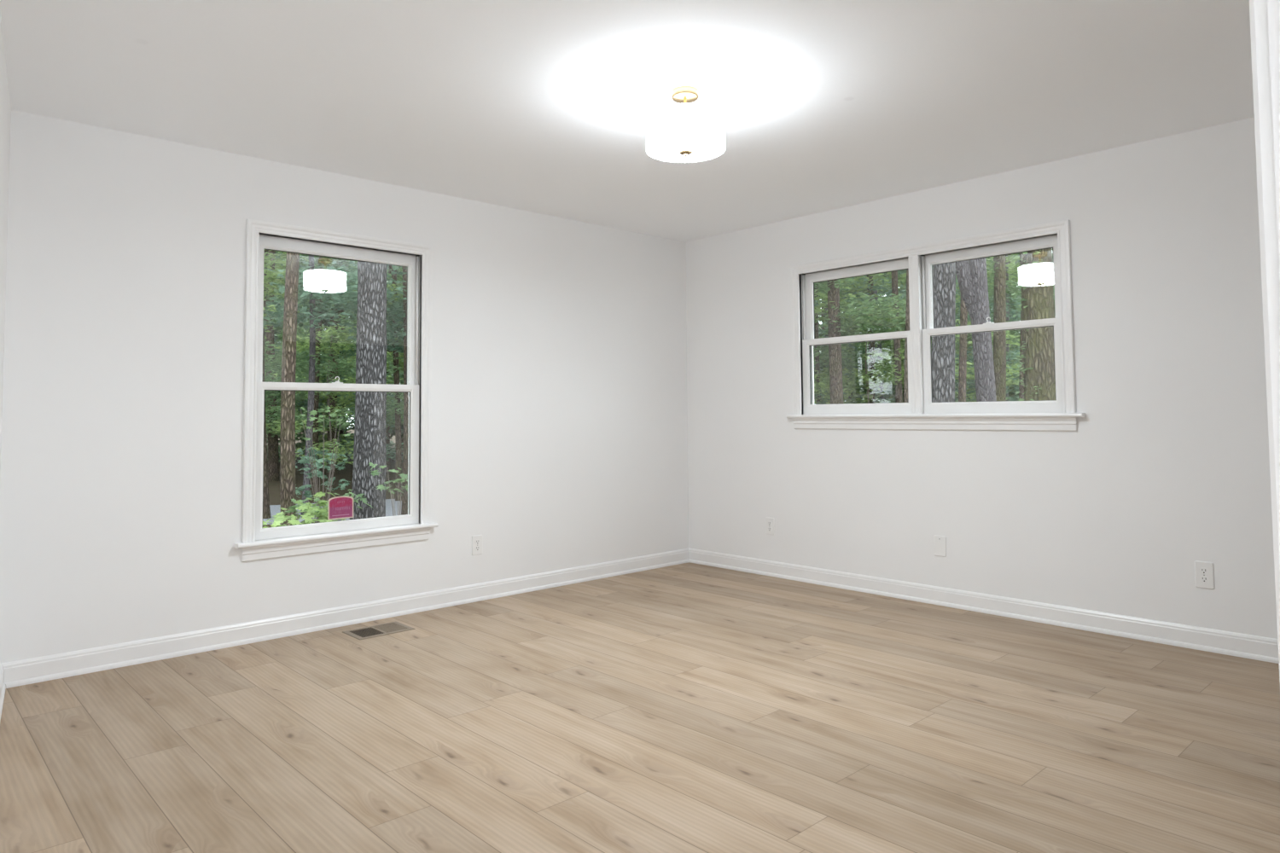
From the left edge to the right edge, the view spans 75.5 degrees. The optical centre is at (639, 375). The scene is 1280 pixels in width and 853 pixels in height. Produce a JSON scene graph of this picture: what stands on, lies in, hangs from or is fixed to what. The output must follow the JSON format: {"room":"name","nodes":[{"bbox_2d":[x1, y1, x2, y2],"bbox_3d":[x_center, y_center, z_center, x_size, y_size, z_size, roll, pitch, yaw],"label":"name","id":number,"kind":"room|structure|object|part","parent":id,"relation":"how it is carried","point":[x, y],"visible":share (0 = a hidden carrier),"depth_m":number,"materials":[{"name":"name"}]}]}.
{"room":"empty bedroom","nodes":[
{"label":"empty bedroom","id":0,"kind":"room"},
{"bbox_2d":[0,11,11,481],"bbox_3d":[-1.000,-0.049,1.042,0.119,2.440,6.195,2,-3,-36],"label":"wall","id":1,"kind":"structure","parent":0,"point":[5,107],"depth_m":3.21,"materials":[{"name":"white paint"}]},
{"bbox_2d":[0,663,5,721],"bbox_3d":[-1.421,1.158,1.723,0.021,0.102,4.235,1,-3,-36],"label":"baseboard","id":2,"kind":"structure","parent":1,"relation":"attached to","point":[2,687],"depth_m":3.30,"materials":[{"name":"white wood"}]},
{"bbox_2d":[0,110,688,663],"bbox_3d":[-1.209,0.141,4.942,4.430,2.440,0.130,2,-4,-43],"label":"wall","id":3,"kind":"structure","parent":0,"point":[560,398],"depth_m":4.09,"materials":[{"name":"white paint"}]},
{"bbox_2d":[234,219,438,562],"bbox_3d":[-1.645,0.085,4.529,1.090,1.713,0.222,2,-4,-43],"label":"window","id":4,"kind":"structure","parent":3,"relation":"in","point":[258,543],"depth_m":4.46,"materials":[{"name":"white paint"}]},
{"bbox_3d":[-1.664,-0.312,4.568,0.918,0.801,0.048,2,-4,-43],"label":"sash","id":5,"kind":"part","parent":4,"relation":"part of","materials":[{"name":"white paint"}]},
{"bbox_3d":[-1.627,0.446,4.499,0.918,0.800,0.034,2,-4,-43],"label":"sash","id":6,"kind":"part","parent":4,"relation":"part of","materials":[{"name":"white paint"}]},
{"bbox_2d":[327,496,353,520],"bbox_3d":[-1.621,0.719,4.486,0.140,0.122,0.002,2,-4,-43],"label":"window sticker","id":7,"kind":"object","parent":4,"relation":"attached to","point":[339,507],"visible":1,"depth_m":4.49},
{"bbox_2d":[1,548,689,688],"bbox_3d":[-1.137,1.306,4.840,4.142,0.102,0.021,2,-4,-43],"label":"baseboard","id":8,"kind":"structure","parent":3,"relation":"attached to","point":[26,672],"depth_m":4.26,"materials":[{"name":"white wood"}]},
{"bbox_2d":[471,535,482,555],"bbox_3d":[-0.984,1.030,5.007,0.072,0.117,0.008,2,-4,-43],"label":"wall outlet","id":9,"kind":"object","parent":3,"relation":"attached to","point":[476,540],"visible":1,"depth_m":5.00,"materials":[{"name":"white plastic"}]},
{"bbox_2d":[0,0,1254,242],"bbox_3d":[0.422,-1.265,2.436,5.530,0.100,6.130,2,-4,-43],"label":"ceiling","id":10,"kind":"structure","parent":0,"point":[543,107],"depth_m":3.33,"materials":[{"name":"white paint"}]},
{"bbox_2d":[645,86,725,162],"bbox_3d":[0.186,-1.031,3.393,0.323,0.272,0.323,2,-4,-43],"label":"ceiling light","id":11,"kind":"object","parent":10,"relation":"attached to","point":[686,131],"visible":1,"depth_m":3.29,"materials":[{"name":"white fabric"}]},
{"bbox_2d":[648,138,722,161],"bbox_3d":[0.187,-0.922,3.388,0.303,0.009,0.303,2,-4,-43],"label":"diffuser","id":12,"kind":"object","parent":11,"relation":"attached to","point":[666,149],"depth_m":3.36,"materials":[{"name":"white glass"}]},
{"bbox_2d":[0,562,1279,852],"bbox_3d":[0.491,1.219,2.272,5.260,0.001,6.000,2,-4,-43],"label":"floor","id":13,"kind":"structure","parent":0,"point":[689,707],"depth_m":2.87,"materials":[{"name":"brown wood"}]},
{"bbox_2d":[342,622,415,640],"bbox_3d":[-1.361,1.330,4.311,0.304,0.005,0.217,2,-4,-43],"label":"floor vent","id":14,"kind":"object","parent":13,"relation":"in","point":[359,634],"visible":1,"depth_m":4.30,"materials":[{"name":"beige metal"}]},
{"bbox_2d":[685,116,1277,639],"bbox_3d":[2.453,0.073,4.166,0.130,2.440,6.000,2,-4,-43],"label":"wall","id":15,"kind":"structure","parent":0,"point":[1166,469],"depth_m":4.29,"materials":[{"name":"white paint"}]},
{"bbox_2d":[765,517,774,535],"bbox_3d":[0.895,1.043,5.701,0.008,0.117,0.072,2,-4,-43],"label":"wall outlet","id":16,"kind":"object","parent":15,"relation":"attached to","point":[770,522],"visible":1,"depth_m":5.70,"materials":[{"name":"white plastic"}]},
{"bbox_2d":[785,220,1085,430],"bbox_3d":[1.692,-0.222,4.986,0.222,1.101,1.856,2,-4,-43],"label":"window","id":17,"kind":"structure","parent":15,"relation":"in","point":[920,412],"depth_m":4.91,"materials":[{"name":"white paint"}]},
{"bbox_3d":[1.384,-0.008,5.280,0.034,0.490,0.814,2,-4,-43],"label":"sash","id":18,"kind":"part","parent":17,"relation":"part of","materials":[{"name":"white paint"}]},
{"bbox_3d":[1.413,-0.456,5.332,0.048,0.486,0.814,2,-4,-43],"label":"sash","id":19,"kind":"part","parent":17,"relation":"part of","materials":[{"name":"white paint"}]},
{"bbox_3d":[2.000,-0.491,4.704,0.048,0.486,0.796,2,-4,-43],"label":"sash","id":20,"kind":"part","parent":17,"relation":"part of","materials":[{"name":"white paint"}]},
{"bbox_3d":[1.970,-0.043,4.651,0.034,0.490,0.796,2,-4,-43],"label":"sash","id":21,"kind":"part","parent":17,"relation":"part of","materials":[{"name":"white paint"}]},
{"bbox_2d":[933,535,946,557],"bbox_3d":[1.739,0.992,4.796,0.007,0.117,0.072,2,-4,-43],"label":"wall plate","id":22,"kind":"object","parent":15,"relation":"attached to","point":[939,541],"visible":1,"depth_m":4.79,"materials":[{"name":"white plastic"}]},
{"bbox_2d":[689,548,1279,663],"bbox_3d":[1.795,1.275,4.716,0.021,0.102,4.200,2,-4,-43],"label":"baseboard","id":23,"kind":"structure","parent":15,"relation":"attached to","point":[1261,648],"depth_m":4.44,"materials":[{"name":"white wood"}]},
{"bbox_2d":[1194,560,1214,589],"bbox_3d":[2.624,0.931,3.847,0.008,0.124,0.074,2,-4,-43],"label":"wall outlet","id":24,"kind":"object","parent":15,"relation":"attached to","point":[1204,575],"visible":1,"depth_m":3.84,"materials":[{"name":"white plastic"}]},
{"bbox_2d":[1199,576,1208,582],"bbox_3d":[2.622,0.950,3.844,0.003,0.027,0.034,2,-4,-43],"label":"socket","id":25,"kind":"object","parent":24,"relation":"attached to","point":[1202,578],"depth_m":3.84,"materials":[{"name":"white plastic"}]},
{"bbox_2d":[1199,568,1208,574],"bbox_3d":[2.622,0.911,3.846,0.003,0.027,0.034,2,-4,-43],"label":"socket","id":26,"kind":"object","parent":24,"relation":"attached to","point":[1202,571],"depth_m":3.84,"materials":[{"name":"white plastic"}]},
{"bbox_3d":[1.548,-0.043,1.605,4.688,2.440,0.120,2,-4,-43],"label":"wall","id":27,"kind":"structure","parent":0,"visible":0},
{"bbox_2d":[1249,0,1279,682],"bbox_3d":[0.296,0.071,0.443,1.278,2.120,0.138,2,-4,-43],"label":"door frame","id":28,"kind":"structure","parent":27,"relation":"in","point":[1265,14],"depth_m":0.89,"materials":[{"name":"white paint"}]},
{"label":"outside","id":29,"kind":"structure","parent":0,"visible":0},
{"bbox_2d":[262,430,403,528],"bbox_3d":[2.150,4.430,55.633,150.000,0.200,150.000,2,-4,-43],"label":"ground","id":30,"kind":"structure","parent":29,"point":[346,474],"depth_m":21.34,"materials":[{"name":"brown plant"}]},
{"bbox_2d":[262,512,302,528],"bbox_3d":[-3.507,1.722,7.770,0.544,0.797,0.659,-2,-3,23],"label":"shrub","id":31,"kind":"object","parent":30,"relation":"on","point":[280,520],"visible":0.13,"depth_m":7.84,"materials":[{"name":"green plant"}]},
{"bbox_2d":[265,317,303,403],"bbox_3d":[-16.370,-4.431,29.233,8.548,15.768,7.702,-3,-4,39],"label":"tree","id":32,"kind":"object","parent":30,"relation":"on","point":[300,325],"visible":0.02,"depth_m":30.05,"materials":[{"name":"green plant"}]},
{"bbox_2d":[264,340,308,461],"bbox_3d":[-10.791,1.005,23.843,3.163,3.997,3.076,2,-4,-43],"label":"sapling","id":33,"kind":"object","parent":30,"relation":"on","point":[299,436],"visible":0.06,"depth_m":24.07,"materials":[{"name":"green plant"}]},
{"bbox_2d":[279,252,299,525],"bbox_3d":[-3.882,-3.811,9.346,4.337,12.402,4.928,2,-4,-43],"label":"slim tree","id":34,"kind":"object","parent":30,"relation":"on","point":[289,334],"visible":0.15,"depth_m":9.14,"materials":[{"name":"brown plant"}]},
{"bbox_2d":[264,256,341,442],"bbox_3d":[-13.356,-4.110,28.041,5.965,14.960,6.620,-3,-4,40],"label":"tree","id":35,"kind":"object","parent":30,"relation":"on","point":[299,285],"visible":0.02,"depth_m":28.18,"materials":[{"name":"green plant"}]},
{"bbox_2d":[265,365,343,455],"bbox_3d":[-11.815,1.207,27.873,3.347,3.996,3.028,2,-4,-43],"label":"sapling","id":36,"kind":"object","parent":30,"relation":"on","point":[301,445],"visible":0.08,"depth_m":27.66,"materials":[{"name":"green plant"}]},
{"bbox_2d":[269,491,345,526],"bbox_3d":[-3.285,1.661,8.242,0.694,0.960,0.786,0,-3,-3],"label":"shrub","id":37,"kind":"object","parent":30,"relation":"on","point":[322,514],"visible":0.44,"depth_m":8.26,"materials":[{"name":"green plant"}]},
{"bbox_2d":[264,261,354,456],"bbox_3d":[-14.428,-3.860,35.619,8.240,15.210,7.425,0,-3,0],"label":"tree","id":38,"kind":"object","parent":30,"relation":"on","point":[303,262],"visible":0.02,"depth_m":34.88,"materials":[{"name":"green plant"}]},
{"bbox_2d":[264,250,357,481],"bbox_3d":[-9.911,-2.435,22.260,5.986,11.000,5.201,-1,-3,2],"label":"slim tree","id":39,"kind":"object","parent":30,"relation":"on","point":[273,461],"visible":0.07,"depth_m":21.82,"materials":[{"name":"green plant"}]},
{"bbox_2d":[265,256,356,457],"bbox_3d":[-14.772,-4.554,35.824,8.134,16.620,9.025,2,-4,-43],"label":"tree","id":40,"kind":"object","parent":30,"relation":"on","point":[276,257],"visible":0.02,"depth_m":35.08,"materials":[{"name":"green plant"}]},
{"bbox_2d":[274,343,355,459],"bbox_3d":[-9.627,1.069,25.666,3.544,4.023,3.057,2,-4,-43],"label":"sapling","id":41,"kind":"object","parent":30,"relation":"on","point":[305,402],"visible":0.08,"depth_m":25.63,"materials":[{"name":"green plant"}]},
{"bbox_2d":[295,445,350,523],"bbox_3d":[-4.669,1.686,12.018,0.754,1.300,1.383,2,-4,-43],"label":"shrub","id":42,"kind":"object","parent":30,"relation":"on","point":[320,474],"visible":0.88,"depth_m":12.06,"materials":[{"name":"green plant"}]},
{"bbox_2d":[295,407,354,523],"bbox_3d":[-4.125,1.326,10.605,0.875,1.871,0.968,2,-4,-43],"label":"shrub","id":43,"kind":"object","parent":30,"relation":"on","point":[313,412],"visible":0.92,"depth_m":10.64,"materials":[{"name":"green plant"}]},
{"bbox_2d":[295,355,355,467],"bbox_3d":[-9.811,1.207,27.105,3.081,3.891,3.018,0,-3,-19],"label":"sapling","id":44,"kind":"object","parent":30,"relation":"on","point":[320,377],"visible":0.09,"depth_m":26.98,"materials":[{"name":"green plant"}]},
{"bbox_2d":[281,489,371,519],"bbox_3d":[-3.189,1.674,8.444,0.928,0.952,0.832,1,-3,-21],"label":"shrub","id":45,"kind":"object","parent":30,"relation":"on","point":[363,500],"visible":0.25,"depth_m":8.66,"materials":[{"name":"green plant"}]},
{"bbox_2d":[264,256,399,460],"bbox_3d":[-12.108,-3.914,32.310,6.984,14.960,6.293,-2,-3,33],"label":"tree","id":46,"kind":"object","parent":30,"relation":"on","point":[278,257],"visible":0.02,"depth_m":31.18,"materials":[{"name":"green plant"}]},
{"bbox_2d":[261,249,402,518],"bbox_3d":[-6.160,-3.392,13.981,5.769,12.051,5.686,1,-3,-35],"label":"slim tree","id":47,"kind":"object","parent":30,"relation":"on","point":[267,263],"visible":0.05,"depth_m":13.53,"materials":[{"name":"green plant"}]},
{"bbox_2d":[262,254,403,500],"bbox_3d":[-5.059,-2.756,16.441,5.201,11.000,5.986,-2,-3,30],"label":"slim tree","id":48,"kind":"object","parent":30,"relation":"on","point":[398,396],"visible":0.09,"depth_m":15.83,"materials":[{"name":"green plant"}]},
{"bbox_2d":[264,254,403,488],"bbox_3d":[-7.334,-2.566,19.988,5.414,11.000,5.774,-2,-3,21],"label":"slim tree","id":49,"kind":"object","parent":30,"relation":"on","point":[320,260],"visible":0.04,"depth_m":19.43,"materials":[{"name":"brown plant"}]},
{"bbox_2d":[264,258,403,474],"bbox_3d":[-9.117,-2.325,24.673,5.686,11.000,5.769,0,-3,-7],"label":"slim tree","id":50,"kind":"object","parent":30,"relation":"on","point":[334,398],"visible":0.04,"depth_m":24.25,"materials":[{"name":"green plant"}]},
{"bbox_2d":[265,255,403,517],"bbox_3d":[-5.489,-2.881,14.128,4.498,11.034,4.512,-3,-4,39],"label":"slim tree","id":51,"kind":"object","parent":30,"relation":"on","point":[312,299],"visible":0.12,"depth_m":13.84,"materials":[{"name":"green plant"}]},
{"bbox_2d":[266,324,402,491],"bbox_3d":[-6.895,0.782,18.791,3.081,3.891,3.018,1,-3,-29],"label":"sapling","id":52,"kind":"object","parent":30,"relation":"on","point":[333,331],"visible":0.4,"depth_m":18.56,"materials":[{"name":"green plant"}]},
{"bbox_3d":[-7.056,0.878,18.787,0.119,3.701,0.073,1,-3,-20],"label":"stem","id":53,"kind":"part","parent":52,"relation":"part of","materials":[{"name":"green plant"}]},
{"bbox_2d":[266,265,402,463],"bbox_3d":[-10.681,-2.038,30.359,5.623,11.000,5.641,-2,-3,27],"label":"slim tree","id":54,"kind":"object","parent":30,"relation":"on","point":[306,316],"visible":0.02,"depth_m":29.92,"materials":[{"name":"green plant"}]},
{"bbox_2d":[266,250,403,448],"bbox_3d":[-11.203,-4.324,30.502,8.773,15.589,7.557,-3,-4,44],"label":"tree","id":55,"kind":"object","parent":30,"relation":"on","point":[276,252],"visible":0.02,"depth_m":29.30,"materials":[{"name":"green plant"}]},
{"bbox_2d":[262,261,408,515],"bbox_3d":[-3.846,-3.582,13.845,5.623,12.379,5.641,1,-3,-35],"label":"slim tree","id":56,"kind":"object","parent":30,"relation":"on","point":[402,317],"visible":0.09,"depth_m":12.81,"materials":[{"name":"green plant"}]},
{"bbox_2d":[320,357,354,465],"bbox_3d":[-10.172,1.285,28.660,3.081,3.891,3.018,0,-3,-9],"label":"sapling","id":57,"kind":"object","parent":30,"relation":"on","point":[340,357],"visible":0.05,"depth_m":28.14,"materials":[{"name":"green plant"}]},
{"bbox_2d":[298,262,403,430],"bbox_3d":[-8.512,-4.291,32.275,8.483,15.650,7.644,-2,-3,26],"label":"tree","id":58,"kind":"object","parent":30,"relation":"on","point":[352,319],"visible":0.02,"depth_m":31.11,"materials":[{"name":"green plant"}]},
{"bbox_2d":[303,267,403,429],"bbox_3d":[-9.603,-4.481,34.865,7.964,16.296,8.839,-1,-3,10],"label":"tree","id":59,"kind":"object","parent":30,"relation":"on","point":[402,427],"visible":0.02,"depth_m":31.85,"materials":[{"name":"green plant"}]},
{"bbox_2d":[314,258,402,472],"bbox_3d":[-7.510,-2.320,25.063,6.191,11.000,5.407,2,-4,-43],"label":"slim tree","id":60,"kind":"object","parent":30,"relation":"on","point":[388,463],"visible":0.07,"depth_m":23.49,"materials":[{"name":"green plant"}]},
{"bbox_2d":[323,337,403,448],"bbox_3d":[-12.883,-3.473,44.646,7.460,15.279,8.279,-3,-4,44],"label":"tree","id":61,"kind":"object","parent":30,"relation":"on","point":[402,439],"visible":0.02,"depth_m":43.82,"materials":[{"name":"green plant"}]},
{"bbox_2d":[349,261,386,519],"bbox_3d":[-3.250,-3.078,10.082,0.609,11.000,0.496,2,-4,-43],"label":"pine tree","id":62,"kind":"object","parent":30,"relation":"on","point":[369,445],"visible":0.43,"depth_m":9.83,"materials":[{"name":"grey plant"}]},
{"bbox_2d":[339,338,403,463],"bbox_3d":[-6.078,0.827,21.248,3.354,4.025,3.214,-1,-3,5],"label":"sapling","id":63,"kind":"object","parent":30,"relation":"on","point":[390,452],"visible":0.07,"depth_m":20.79,"materials":[{"name":"green plant"}]},
{"bbox_2d":[368,462,407,516],"bbox_3d":[-2.686,1.560,9.117,0.866,1.234,0.713,2,-4,-43],"label":"shrub","id":64,"kind":"object","parent":30,"relation":"on","point":[403,476],"visible":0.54,"depth_m":9.15,"materials":[{"name":"green plant"}]},
{"bbox_2d":[813,307,881,404],"bbox_3d":[3.071,0.534,16.485,3.026,3.997,3.187,-1,-3,2],"label":"sapling","id":65,"kind":"object","parent":30,"relation":"on","point":[823,349],"visible":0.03,"depth_m":15.67,"materials":[{"name":"green plant"}]},
{"bbox_2d":[813,279,886,399],"bbox_3d":[3.559,-3.919,23.515,5.721,13.860,6.584,1,-3,-20],"label":"tree","id":66,"kind":"object","parent":30,"relation":"on","point":[858,279],"visible":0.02,"depth_m":21.88,"materials":[{"name":"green plant"}]},
{"bbox_2d":[813,321,891,404],"bbox_3d":[4.553,0.643,19.306,3.269,4.023,3.375,2,-4,-43],"label":"sapling","id":67,"kind":"object","parent":30,"relation":"on","point":[819,330],"visible":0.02,"depth_m":19.74,"materials":[{"name":"green plant"}]},
{"bbox_2d":[814,272,891,403],"bbox_3d":[1.908,-4.266,16.045,6.346,13.860,6.255,-1,-3,18],"label":"tree","id":68,"kind":"object","parent":30,"relation":"on","point":[817,310],"visible":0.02,"depth_m":14.45,"materials":[{"name":"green plant"}]},
{"bbox_2d":[813,276,895,403],"bbox_3d":[3.774,-2.723,18.667,4.827,11.000,4.915,2,-4,-43],"label":"slim tree","id":69,"kind":"object","parent":30,"relation":"on","point":[817,285],"visible":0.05,"depth_m":18.56,"materials":[{"name":"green plant"}]},
{"bbox_2d":[813,282,903,401],"bbox_3d":[6.517,-4.489,30.152,8.773,15.589,7.557,0,-3,-6],"label":"tree","id":70,"kind":"object","parent":30,"relation":"on","point":[823,328],"visible":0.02,"depth_m":29.92,"materials":[{"name":"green plant"}]},
{"bbox_2d":[813,328,904,403],"bbox_3d":[5.285,0.669,18.570,3.018,3.891,3.081,1,-3,-24],"label":"sapling","id":71,"kind":"object","parent":30,"relation":"on","point":[883,352],"visible":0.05,"depth_m":18.72,"materials":[{"name":"green plant"}]},
{"bbox_2d":[813,272,906,400],"bbox_3d":[5.117,-2.827,22.763,5.623,11.579,5.641,0,-3,-13],"label":"slim tree","id":72,"kind":"object","parent":30,"relation":"on","point":[825,309],"visible":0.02,"depth_m":21.58,"materials":[{"name":"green plant"}]},
{"bbox_2d":[814,269,906,403],"bbox_3d":[6.477,-2.426,25.287,6.425,11.000,6.036,2,-4,-43],"label":"slim tree","id":73,"kind":"object","parent":30,"relation":"on","point":[885,273],"visible":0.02,"depth_m":23.04,"materials":[{"name":"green plant"}]},
{"bbox_2d":[819,276,906,404],"bbox_3d":[2.930,-2.954,13.730,5.111,11.000,5.204,2,-4,-43],"label":"pine tree","id":74,"kind":"object","parent":30,"relation":"on","point":[834,316],"visible":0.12,"depth_m":13.51,"materials":[{"name":"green plant"}]},
{"bbox_2d":[849,341,904,403],"bbox_3d":[6.214,0.876,22.828,3.062,3.872,3.223,2,-4,-43],"label":"sapling","id":75,"kind":"object","parent":30,"relation":"on","point":[885,341],"visible":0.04,"depth_m":22.79,"materials":[{"name":"green plant"}]},
{"bbox_2d":[826,314,931,402],"bbox_3d":[5.481,0.619,18.668,3.187,3.997,3.026,-1,-3,7],"label":"sapling","id":76,"kind":"object","parent":30,"relation":"on","point":[854,355],"visible":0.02,"depth_m":18.43,"materials":[{"name":"green plant"}]},
{"bbox_2d":[873,276,885,403],"bbox_3d":[4.974,-2.793,17.435,0.267,11.000,0.180,-1,-3,5],"label":"slim tree","id":77,"kind":"object","parent":30,"relation":"on","point":[881,388],"visible":0.04,"depth_m":17.31,"materials":[{"name":"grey plant"}]},
{"bbox_2d":[814,298,960,404],"bbox_3d":[4.093,0.513,14.925,3.277,3.872,3.052,2,-4,-43],"label":"sapling","id":78,"kind":"object","parent":30,"relation":"on","point":[865,378],"visible":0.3,"depth_m":14.56,"materials":[{"name":"green plant"}]},
{"bbox_3d":[4.089,0.589,14.739,0.119,3.701,0.073,1,-3,-20],"label":"stem","id":79,"kind":"part","parent":78,"relation":"part of","materials":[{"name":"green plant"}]},
{"bbox_2d":[814,266,960,403],"bbox_3d":[4.372,-2.991,15.637,4.498,11.234,4.512,-3,-4,39],"label":"pine tree","id":80,"kind":"object","parent":30,"relation":"on","point":[871,346],"visible":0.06,"depth_m":15.39,"materials":[{"name":"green plant"}]},
{"bbox_2d":[890,270,902,402],"bbox_3d":[4.453,-2.932,14.464,0.158,11.000,0.290,-1,-3,5],"label":"slim tree","id":81,"kind":"object","parent":30,"relation":"on","point":[898,394],"visible":0.2,"depth_m":14.36,"materials":[{"name":"brown plant"}]},
{"bbox_2d":[819,271,987,401],"bbox_3d":[7.961,-2.399,26.112,5.201,11.000,5.986,-1,-3,4],"label":"slim tree","id":82,"kind":"object","parent":30,"relation":"on","point":[905,271],"visible":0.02,"depth_m":25.92,"materials":[{"name":"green plant"}]},
{"bbox_2d":[903,268,909,402],"bbox_3d":[3.969,-3.021,12.516,0.276,11.000,0.170,-1,-3,14],"label":"slim tree","id":83,"kind":"object","parent":30,"relation":"on","point":[907,308],"visible":0.11,"depth_m":12.35,"materials":[{"name":"brown plant"}]},
{"bbox_2d":[814,260,1020,402],"bbox_3d":[6.456,-2.719,19.228,6.255,11.000,6.346,-1,-3,9],"label":"slim tree","id":84,"kind":"object","parent":30,"relation":"on","point":[903,278],"visible":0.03,"depth_m":18.93,"materials":[{"name":"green plant"}]},
{"bbox_2d":[860,301,1006,403],"bbox_3d":[5.768,0.507,16.695,3.421,4.023,3.167,2,-4,-43],"label":"sapling","id":85,"kind":"object","parent":30,"relation":"on","point":[957,355],"visible":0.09,"depth_m":16.78,"materials":[{"name":"green plant"}]},
{"bbox_2d":[813,265,1054,398],"bbox_3d":[8.163,-2.574,22.526,6.185,11.000,6.205,2,-4,-39],"label":"slim tree","id":86,"kind":"object","parent":30,"relation":"on","point":[904,270],"visible":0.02,"depth_m":20.91,"materials":[{"name":"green plant"}]},
{"bbox_2d":[931,261,955,402],"bbox_3d":[3.239,-3.182,9.069,0.438,11.000,0.393,-1,-3,11],"label":"oak tree","id":87,"kind":"object","parent":30,"relation":"on","point":[944,276],"visible":0.24,"depth_m":8.91,"materials":[{"name":"grey plant"}]},
{"bbox_2d":[874,294,1020,401],"bbox_3d":[5.686,0.519,15.540,3.018,3.891,3.081,0,-3,-14],"label":"sapling","id":88,"kind":"object","parent":30,"relation":"on","point":[1009,381],"visible":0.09,"depth_m":14.97,"materials":[{"name":"green plant"}]},
{"bbox_2d":[851,252,1055,399],"bbox_3d":[10.949,-4.592,28.247,7.883,15.536,8.516,2,-4,-43],"label":"tree","id":89,"kind":"object","parent":30,"relation":"on","point":[1019,253],"visible":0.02,"depth_m":25.84,"materials":[{"name":"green plant"}]},
{"bbox_2d":[892,260,1021,402],"bbox_3d":[9.267,-2.500,24.253,5.005,11.000,4.563,2,-4,-43],"label":"slim tree","id":90,"kind":"object","parent":30,"relation":"on","point":[1011,301],"visible":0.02,"depth_m":24.04,"materials":[{"name":"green plant"}]},
{"bbox_2d":[902,254,1019,401],"bbox_3d":[8.247,-2.903,18.308,5.840,11.251,5.839,2,-4,-43],"label":"slim tree","id":91,"kind":"object","parent":30,"relation":"on","point":[1007,257],"visible":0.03,"depth_m":18.30,"materials":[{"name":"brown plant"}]},
{"bbox_2d":[958,295,967,402],"bbox_3d":[4.717,-3.040,12.252,0.343,11.000,0.233,-2,-3,34],"label":"slim tree","id":92,"kind":"object","parent":30,"relation":"on","point":[963,312],"visible":0.19,"depth_m":12.14,"materials":[{"name":"brown plant"}]},
{"bbox_2d":[955,257,996,401],"bbox_3d":[3.646,-3.149,9.816,1.172,11.000,0.283,0,-3,-5],"label":"forked tree","id":93,"kind":"object","parent":30,"relation":"on","point":[971,275],"visible":0.23,"depth_m":9.64,"materials":[{"name":"grey plant"}]},
{"bbox_2d":[897,254,1054,391],"bbox_3d":[11.417,-2.461,25.431,5.721,11.000,6.584,1,-3,-23],"label":"slim tree","id":94,"kind":"object","parent":30,"relation":"on","point":[1013,307],"visible":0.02,"depth_m":24.76,"materials":[{"name":"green plant"}]},
{"bbox_2d":[954,333,1018,394],"bbox_3d":[9.068,0.711,21.188,3.187,3.997,3.026,0,-3,-3],"label":"sapling","id":95,"kind":"object","parent":30,"relation":"on","point":[956,343],"visible":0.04,"depth_m":20.65,"materials":[{"name":"green plant"}]},
{"bbox_2d":[954,320,1020,401],"bbox_3d":[8.131,0.644,19.640,3.026,3.997,3.187,1,-3,-31],"label":"sapling","id":96,"kind":"object","parent":30,"relation":"on","point":[957,322],"visible":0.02,"depth_m":19.44,"materials":[{"name":"green plant"}]},
{"bbox_2d":[954,294,1021,401],"bbox_3d":[7.013,0.492,16.585,3.214,4.025,3.354,2,-4,-43],"label":"sapling","id":97,"kind":"object","parent":30,"relation":"on","point":[1016,303],"visible":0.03,"depth_m":16.00,"materials":[{"name":"green plant"}]},
{"bbox_2d":[971,320,1020,401],"bbox_3d":[9.137,0.590,18.698,3.187,3.997,3.026,-1,-3,17],"label":"sapling","id":98,"kind":"object","parent":30,"relation":"on","point":[1019,330],"visible":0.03,"depth_m":18.30,"materials":[{"name":"green plant"}]},
{"bbox_2d":[985,255,1009,401],"bbox_3d":[5.321,-3.031,12.558,0.420,11.000,0.437,2,-4,-43],"label":"tree","id":99,"kind":"object","parent":30,"relation":"on","point":[999,267],"visible":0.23,"depth_m":12.31,"materials":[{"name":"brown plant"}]},
{"bbox_2d":[958,248,1053,393],"bbox_3d":[8.897,-3.042,17.393,5.414,11.428,5.774,-1,-3,14],"label":"slim tree","id":100,"kind":"object","parent":30,"relation":"on","point":[1008,290],"visible":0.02,"depth_m":16.17,"materials":[{"name":"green plant"}]},
{"bbox_2d":[1018,310,1023,399],"bbox_3d":[5.871,-3.021,12.848,0.250,11.000,0.120,-1,-3,12],"label":"slim tree","id":101,"kind":"object","parent":30,"relation":"on","point":[1021,386],"visible":0.06,"depth_m":12.69,"materials":[{"name":"brown plant"}]},
{"bbox_2d":[989,253,1054,400],"bbox_3d":[14.676,-4.465,30.971,8.391,15.482,7.560,-1,-3,1],"label":"tree","id":102,"kind":"object","parent":30,"relation":"on","point":[1016,253],"visible":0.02,"depth_m":31.09,"materials":[{"name":"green plant"}]},
{"bbox_2d":[1007,248,1055,401],"bbox_3d":[3.587,-3.259,7.530,0.528,11.000,0.543,2,-4,-43],"label":"tree","id":103,"kind":"object","parent":30,"relation":"on","point":[1037,282],"visible":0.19,"depth_m":7.35,"materials":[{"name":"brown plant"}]}
]}

